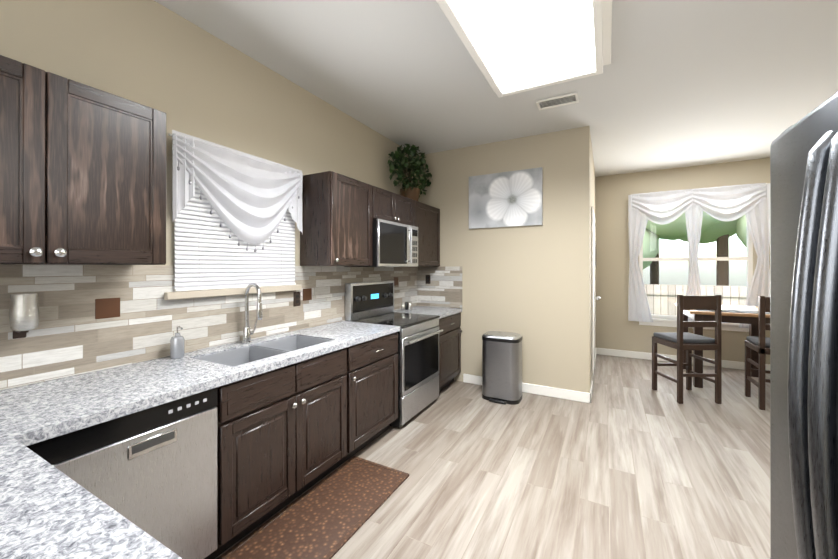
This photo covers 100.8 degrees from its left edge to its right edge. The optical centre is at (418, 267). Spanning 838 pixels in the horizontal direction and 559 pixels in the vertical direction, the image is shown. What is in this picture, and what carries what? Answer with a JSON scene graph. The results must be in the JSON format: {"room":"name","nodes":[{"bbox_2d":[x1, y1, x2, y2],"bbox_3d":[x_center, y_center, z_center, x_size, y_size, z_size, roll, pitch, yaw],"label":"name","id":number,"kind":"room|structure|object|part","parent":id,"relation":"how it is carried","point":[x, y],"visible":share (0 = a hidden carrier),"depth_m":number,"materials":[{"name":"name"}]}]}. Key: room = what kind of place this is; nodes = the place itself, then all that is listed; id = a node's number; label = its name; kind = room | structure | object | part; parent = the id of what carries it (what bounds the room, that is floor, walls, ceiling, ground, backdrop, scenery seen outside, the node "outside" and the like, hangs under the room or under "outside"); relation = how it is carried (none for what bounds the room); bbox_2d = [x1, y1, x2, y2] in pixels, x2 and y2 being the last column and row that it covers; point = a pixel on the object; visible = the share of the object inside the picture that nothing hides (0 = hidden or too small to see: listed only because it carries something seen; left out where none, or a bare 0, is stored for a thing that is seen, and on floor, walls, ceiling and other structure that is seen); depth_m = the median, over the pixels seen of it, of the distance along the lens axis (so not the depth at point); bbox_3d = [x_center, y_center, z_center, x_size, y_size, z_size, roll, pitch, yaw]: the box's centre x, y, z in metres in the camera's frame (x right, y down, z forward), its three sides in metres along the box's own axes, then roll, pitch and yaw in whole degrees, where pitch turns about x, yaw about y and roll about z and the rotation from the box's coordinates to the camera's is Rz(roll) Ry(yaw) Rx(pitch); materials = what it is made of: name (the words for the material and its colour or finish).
{"room":"kitchen and dining room","nodes":[
{"label":"kitchen and dining room","id":0,"kind":"room"},
{"bbox_2d":[0,0,416,382],"bbox_3d":[-1.442,-0.031,2.136,0.120,2.920,5.750,0,0,28],"label":"wall","id":1,"kind":"structure","parent":0,"point":[187,77],"depth_m":2.09,"materials":[{"name":"beige paint"}]},
{"bbox_2d":[0,55,165,264],"bbox_3d":[-1.653,-0.381,1.211,0.380,0.740,1.242,0,0,28],"label":"upper cabinet","id":2,"kind":"object","parent":1,"relation":"attached to","point":[82,174],"visible":1,"depth_m":1.40,"materials":[{"name":"brown wood"}]},
{"bbox_2d":[0,265,461,389],"bbox_3d":[-0.797,0.252,2.525,0.643,0.521,4.447,0,0,28],"label":"backsplash","id":3,"kind":"structure","parent":1,"relation":"attached to","point":[92,318],"depth_m":1.87,"materials":[{"name":"tile"}]},
{"bbox_2d":[9,294,39,338],"bbox_3d":[-1.665,0.209,1.461,0.106,0.190,0.086,0,0,28],"label":"sconce","id":4,"kind":"object","parent":3,"relation":"attached to","point":[24,312],"visible":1,"depth_m":1.43,"materials":[{"name":"silver glass"}]},
{"bbox_2d":[294,292,300,306],"bbox_3d":[-0.990,0.260,2.818,0.006,0.116,0.072,0,0,28],"label":"electrical outlet","id":5,"kind":"object","parent":3,"relation":"attached to","point":[297,298],"visible":1,"depth_m":2.82,"materials":[{"name":"brown"}]},
{"bbox_2d":[426,275,429,283],"bbox_3d":[0.117,0.161,4.543,0.072,0.116,0.006,0,0,28],"label":"electrical outlet","id":6,"kind":"object","parent":3,"relation":"attached to","point":[427,279],"visible":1,"depth_m":4.54,"materials":[{"name":"brown"}]},
{"bbox_2d":[164,130,302,299],"bbox_3d":[-1.207,-0.295,2.396,0.248,0.962,0.980,0,0,28],"label":"kitchen window","id":7,"kind":"structure","parent":1,"relation":"in","point":[237,214],"depth_m":2.26,"materials":[{"name":"white fabric"}]},
{"bbox_2d":[300,171,371,265],"bbox_3d":[-0.685,-0.380,3.004,0.380,0.740,0.537,0,0,28],"label":"upper cabinet","id":8,"kind":"object","parent":1,"relation":"attached to","point":[337,219],"visible":1,"depth_m":2.81,"materials":[{"name":"brown wood"}]},
{"bbox_2d":[372,186,413,225],"bbox_3d":[-0.376,-0.598,3.578,0.380,0.305,0.765,0,0,28],"label":"upper cabinet","id":9,"kind":"object","parent":1,"relation":"attached to","point":[391,206],"visible":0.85,"depth_m":3.46,"materials":[{"name":"brown wood"}]},
{"bbox_2d":[344,219,417,266],"bbox_3d":[-0.339,-0.222,3.558,0.447,0.440,0.760,0,0,28],"label":"microwave","id":10,"kind":"object","parent":9,"relation":"attached to","point":[394,244],"visible":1,"depth_m":3.36,"materials":[{"name":"silver metal"}]},
{"bbox_2d":[414,200,439,265],"bbox_3d":[-0.025,-0.380,4.229,0.380,0.740,0.713,0,0,28],"label":"upper cabinet","id":11,"kind":"object","parent":1,"relation":"attached to","point":[426,220],"visible":0.48,"depth_m":4.15,"materials":[{"name":"brown wood"}]},
{"bbox_2d":[387,144,432,200],"bbox_3d":[-0.091,-1.101,4.123,0.322,0.698,0.925,0,0,28],"label":"potted plant","id":12,"kind":"object","parent":11,"relation":"on","point":[413,191],"visible":0.96,"depth_m":4.02,"materials":[{"name":"green plant"}]},
{"bbox_2d":[215,354,769,558],"bbox_3d":[1.148,1.479,2.073,4.800,0.100,8.400,0,0,28],"label":"floor","id":13,"kind":"structure","parent":0,"point":[628,462],"depth_m":2.39,"materials":[{"name":"beige wood"}]},
{"bbox_2d":[26,387,217,558],"bbox_3d":[-1.348,0.994,1.490,0.618,0.871,0.612,0,0,28],"label":"dishwasher","id":14,"kind":"object","parent":13,"relation":"on","point":[152,471],"visible":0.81,"depth_m":1.40,"materials":[{"name":"silver metal"}]},
{"bbox_2d":[205,348,346,558],"bbox_3d":[-0.978,0.993,2.167,0.660,0.873,0.923,0,0,28],"label":"base cabinet","id":15,"kind":"object","parent":13,"relation":"on","point":[282,437],"visible":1,"depth_m":1.91,"materials":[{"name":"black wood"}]},
{"bbox_2d":[217,456,408,558],"bbox_3d":[-0.541,1.421,1.996,0.480,0.014,1.120,0,0,28],"label":"kitchen mat","id":16,"kind":"object","parent":13,"relation":"on","point":[330,515],"visible":0.96,"depth_m":1.97,"materials":[{"name":"brown fabric"}]},
{"bbox_2d":[338,332,397,465],"bbox_3d":[-0.596,0.993,2.873,0.662,0.873,0.677,0,0,28],"label":"base cabinet","id":17,"kind":"object","parent":13,"relation":"on","point":[372,386],"visible":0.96,"depth_m":2.68,"materials":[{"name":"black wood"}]},
{"bbox_2d":[345,281,442,427],"bbox_3d":[-0.220,0.792,3.493,0.704,1.275,0.764,0,0,28],"label":"range","id":18,"kind":"object","parent":13,"relation":"on","point":[417,353],"visible":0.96,"depth_m":3.35,"materials":[{"name":"silver metal"}]},
{"bbox_2d":[438,312,462,390],"bbox_3d":[0.100,0.994,4.162,0.662,0.873,0.710,0,0,28],"label":"base cabinet","id":19,"kind":"object","parent":13,"relation":"on","point":[450,352],"visible":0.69,"depth_m":4.02,"materials":[{"name":"brown wood"}]},
{"bbox_2d":[482,331,522,404],"bbox_3d":[0.901,1.079,3.785,0.408,0.702,0.349,0,0,28],"label":"trash can","id":20,"kind":"object","parent":13,"relation":"on","point":[501,367],"visible":1,"depth_m":3.67,"materials":[{"name":"silver metal"}]},
{"bbox_2d":[652,295,721,403],"bbox_3d":[2.944,0.860,3.843,0.440,1.140,0.440,0,0,0],"label":"dining chair","id":21,"kind":"object","parent":13,"relation":"on","point":[680,340],"visible":1,"depth_m":3.63,"materials":[{"name":"brown wood"}]},
{"bbox_2d":[675,303,769,387],"bbox_3d":[3.861,0.975,4.342,0.920,0.910,1.030,0,0,28],"label":"dining table","id":22,"kind":"object","parent":13,"relation":"on","point":[751,319],"visible":0.38,"depth_m":4.11,"materials":[{"name":"brown wood"}]},
{"bbox_2d":[697,309,769,313],"bbox_3d":[3.709,0.509,4.061,0.760,0.020,0.290,0,0,28],"label":"placemat","id":23,"kind":"object","parent":22,"relation":"on","point":[739,311],"visible":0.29,"depth_m":4.03,"materials":[{"name":"grey"}]},
{"bbox_2d":[745,296,769,409],"bbox_3d":[3.714,0.860,3.564,0.440,1.140,0.440,0,0,28],"label":"dining chair","id":24,"kind":"object","parent":13,"relation":"on","point":[760,344],"visible":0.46,"depth_m":3.48,"materials":[{"name":"brown wood"}]},
{"bbox_2d":[770,91,837,558],"bbox_3d":[1.152,0.522,0.515,0.854,1.812,0.760,0,0,28],"label":"fridge","id":25,"kind":"object","parent":13,"relation":"on","point":[804,337],"visible":1,"depth_m":0.73,"materials":[{"name":"grey metal"}]},
{"bbox_3d":[-1.075,0.992,0.581,1.996,0.873,0.722,0,0,28],"label":"base cabinet","id":26,"kind":"object","parent":13,"relation":"on","visible":0},
{"bbox_2d":[0,414,11,421],"bbox_3d":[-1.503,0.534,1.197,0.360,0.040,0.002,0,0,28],"label":"countertop","id":27,"kind":"structure","parent":26,"relation":"on","point":[2,419],"depth_m":1.17,"materials":[{"name":"stone"}]},
{"bbox_2d":[0,426,181,558],"bbox_3d":[-0.772,0.533,0.394,1.387,0.040,0.720,0,0,28],"label":"countertop","id":28,"kind":"structure","parent":26,"relation":"on","point":[48,510],"depth_m":0.71,"materials":[{"name":"stone"}]},
{"bbox_2d":[0,321,399,441],"bbox_3d":[-1.149,0.534,1.871,0.642,0.040,2.963,0,0,28],"label":"countertop","id":29,"kind":"structure","parent":26,"relation":"on","point":[49,409],"depth_m":1.53,"materials":[{"name":"stone"}]},
{"bbox_2d":[170,326,184,358],"bbox_3d":[-1.364,0.423,1.963,0.080,0.181,0.067,0,0,28],"label":"soap dispenser","id":30,"kind":"object","parent":29,"relation":"on","point":[177,345],"visible":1,"depth_m":1.94,"materials":[{"name":"silver metal"}]},
{"bbox_2d":[242,283,261,343],"bbox_3d":[-1.111,0.310,2.348,0.180,0.408,0.101,0,0,28],"label":"faucet","id":31,"kind":"object","parent":29,"relation":"on","point":[247,332],"visible":1,"depth_m":2.34,"materials":[{"name":"silver metal"}]},
{"bbox_2d":[195,335,331,366],"bbox_3d":[-0.950,0.624,2.228,0.394,0.200,0.774,0,0,28],"label":"sink","id":32,"kind":"object","parent":29,"relation":"in","point":[241,356],"visible":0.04,"depth_m":2.28,"materials":[{"name":"silver metal"}]},
{"bbox_2d":[394,306,461,318],"bbox_3d":[0.091,0.535,4.169,0.642,0.040,0.710,0,0,28],"label":"countertop","id":33,"kind":"structure","parent":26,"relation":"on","point":[442,312],"depth_m":4.12,"materials":[{"name":"stone"}]},
{"bbox_2d":[401,302,406,310],"bbox_3d":[-0.188,0.467,4.124,0.046,0.095,0.046,0,0,13],"label":"spice jar","id":34,"kind":"object","parent":33,"relation":"on","point":[405,306],"depth_m":4.11,"materials":[{"name":"silver metal"}]},
{"bbox_2d":[407,302,411,310],"bbox_3d":[-0.108,0.467,4.126,0.046,0.095,0.046,0,0,13],"label":"spice jar","id":35,"kind":"object","parent":33,"relation":"on","point":[409,306],"depth_m":4.11,"materials":[{"name":"silver metal"}]},
{"bbox_2d":[154,0,837,176],"bbox_3d":[1.148,-1.541,2.074,4.800,0.100,8.400,0,0,28],"label":"ceiling","id":36,"kind":"structure","parent":0,"point":[680,83],"depth_m":2.68,"materials":[{"name":"white paint"}]},
{"bbox_2d":[436,0,611,97],"bbox_3d":[0.584,-1.440,1.924,0.860,0.098,1.800,0,0,28],"label":"ceiling light fixture","id":37,"kind":"object","parent":36,"relation":"attached to","point":[515,46],"visible":1,"depth_m":2.13,"materials":[{"name":"white plastic"}]},
{"bbox_2d":[536,92,578,109],"bbox_3d":[1.239,-1.481,3.105,0.340,0.014,0.180,0,0,28],"label":"ceiling vent","id":38,"kind":"object","parent":36,"relation":"in","point":[558,101],"visible":1,"depth_m":3.10,"materials":[{"name":"white metal"}]},
{"bbox_2d":[417,126,595,392],"bbox_3d":[1.420,-0.029,5.262,2.190,2.920,2.470,0,0,28],"label":"wall","id":39,"kind":"structure","parent":0,"point":[531,285],"depth_m":3.94,"materials":[{"name":"beige paint"}]},
{"bbox_2d":[469,167,542,228],"bbox_3d":[0.996,-0.790,4.067,0.860,0.640,0.032,0,0,28],"label":"framed picture","id":40,"kind":"object","parent":39,"relation":"attached to","point":[508,199],"visible":1,"depth_m":4.04,"materials":[{"name":"grey fabric"}]},
{"bbox_2d":[463,374,591,402],"bbox_3d":[1.179,1.378,3.980,1.424,0.105,0.014,0,0,28],"label":"baseboard","id":41,"kind":"structure","parent":39,"relation":"attached to","point":[553,392],"depth_m":3.83,"materials":[{"name":"white wood"}]},
{"bbox_2d":[591,206,600,380],"bbox_3d":[2.301,0.360,4.497,0.087,2.140,1.040,0,0,28],"label":"door","id":42,"kind":"structure","parent":39,"relation":"attached to","point":[593,297],"depth_m":4.06,"materials":[{"name":"white"}]},
{"bbox_2d":[595,158,769,364],"bbox_3d":[4.063,-0.029,5.171,2.550,2.920,0.120,0,0,28],"label":"wall","id":43,"kind":"structure","parent":0,"point":[616,329],"depth_m":5.51,"materials":[{"name":"beige paint"}]},
{"bbox_2d":[597,348,769,369],"bbox_3d":[3.979,1.378,5.140,2.430,0.105,0.014,0,0,28],"label":"baseboard","id":44,"kind":"structure","parent":43,"relation":"attached to","point":[603,351],"depth_m":5.36,"materials":[{"name":"white wood"}]},
{"bbox_2d":[628,183,769,331],"bbox_3d":[4.025,-0.119,5.090,1.640,2.040,0.238,0,0,28],"label":"dining room window","id":45,"kind":"structure","parent":43,"relation":"in","point":[751,202],"depth_m":5.05,"materials":[{"name":"white fabric"}]},
{"bbox_3d":[4.052,-0.044,5.140,1.380,1.890,0.125,0,0,28],"label":"frame","id":46,"kind":"part","parent":45,"relation":"part of","materials":[{"name":"white wood"}]},
{"label":"outside","id":47,"kind":"structure","parent":0,"visible":0},
{"bbox_3d":[10.221,2.136,15.205,24.000,0.200,23.370,0,0,28],"label":"ground","id":48,"kind":"structure","parent":47,"visible":0},
{"bbox_2d":[643,211,746,285],"bbox_3d":[8.407,-2.134,12.625,13.134,8.338,7.829,0,0,28],"label":"tree","id":49,"kind":"object","parent":48,"relation":"on","point":[719,241],"depth_m":10.54,"materials":[{"name":"green plant"}]},
{"bbox_2d":[644,284,746,315],"bbox_3d":[6.278,1.222,7.896,24.000,1.620,0.080,0,0,28],"label":"fence","id":50,"kind":"object","parent":48,"relation":"on","point":[730,293],"depth_m":8.05,"materials":[{"name":"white wood"}]}
]}

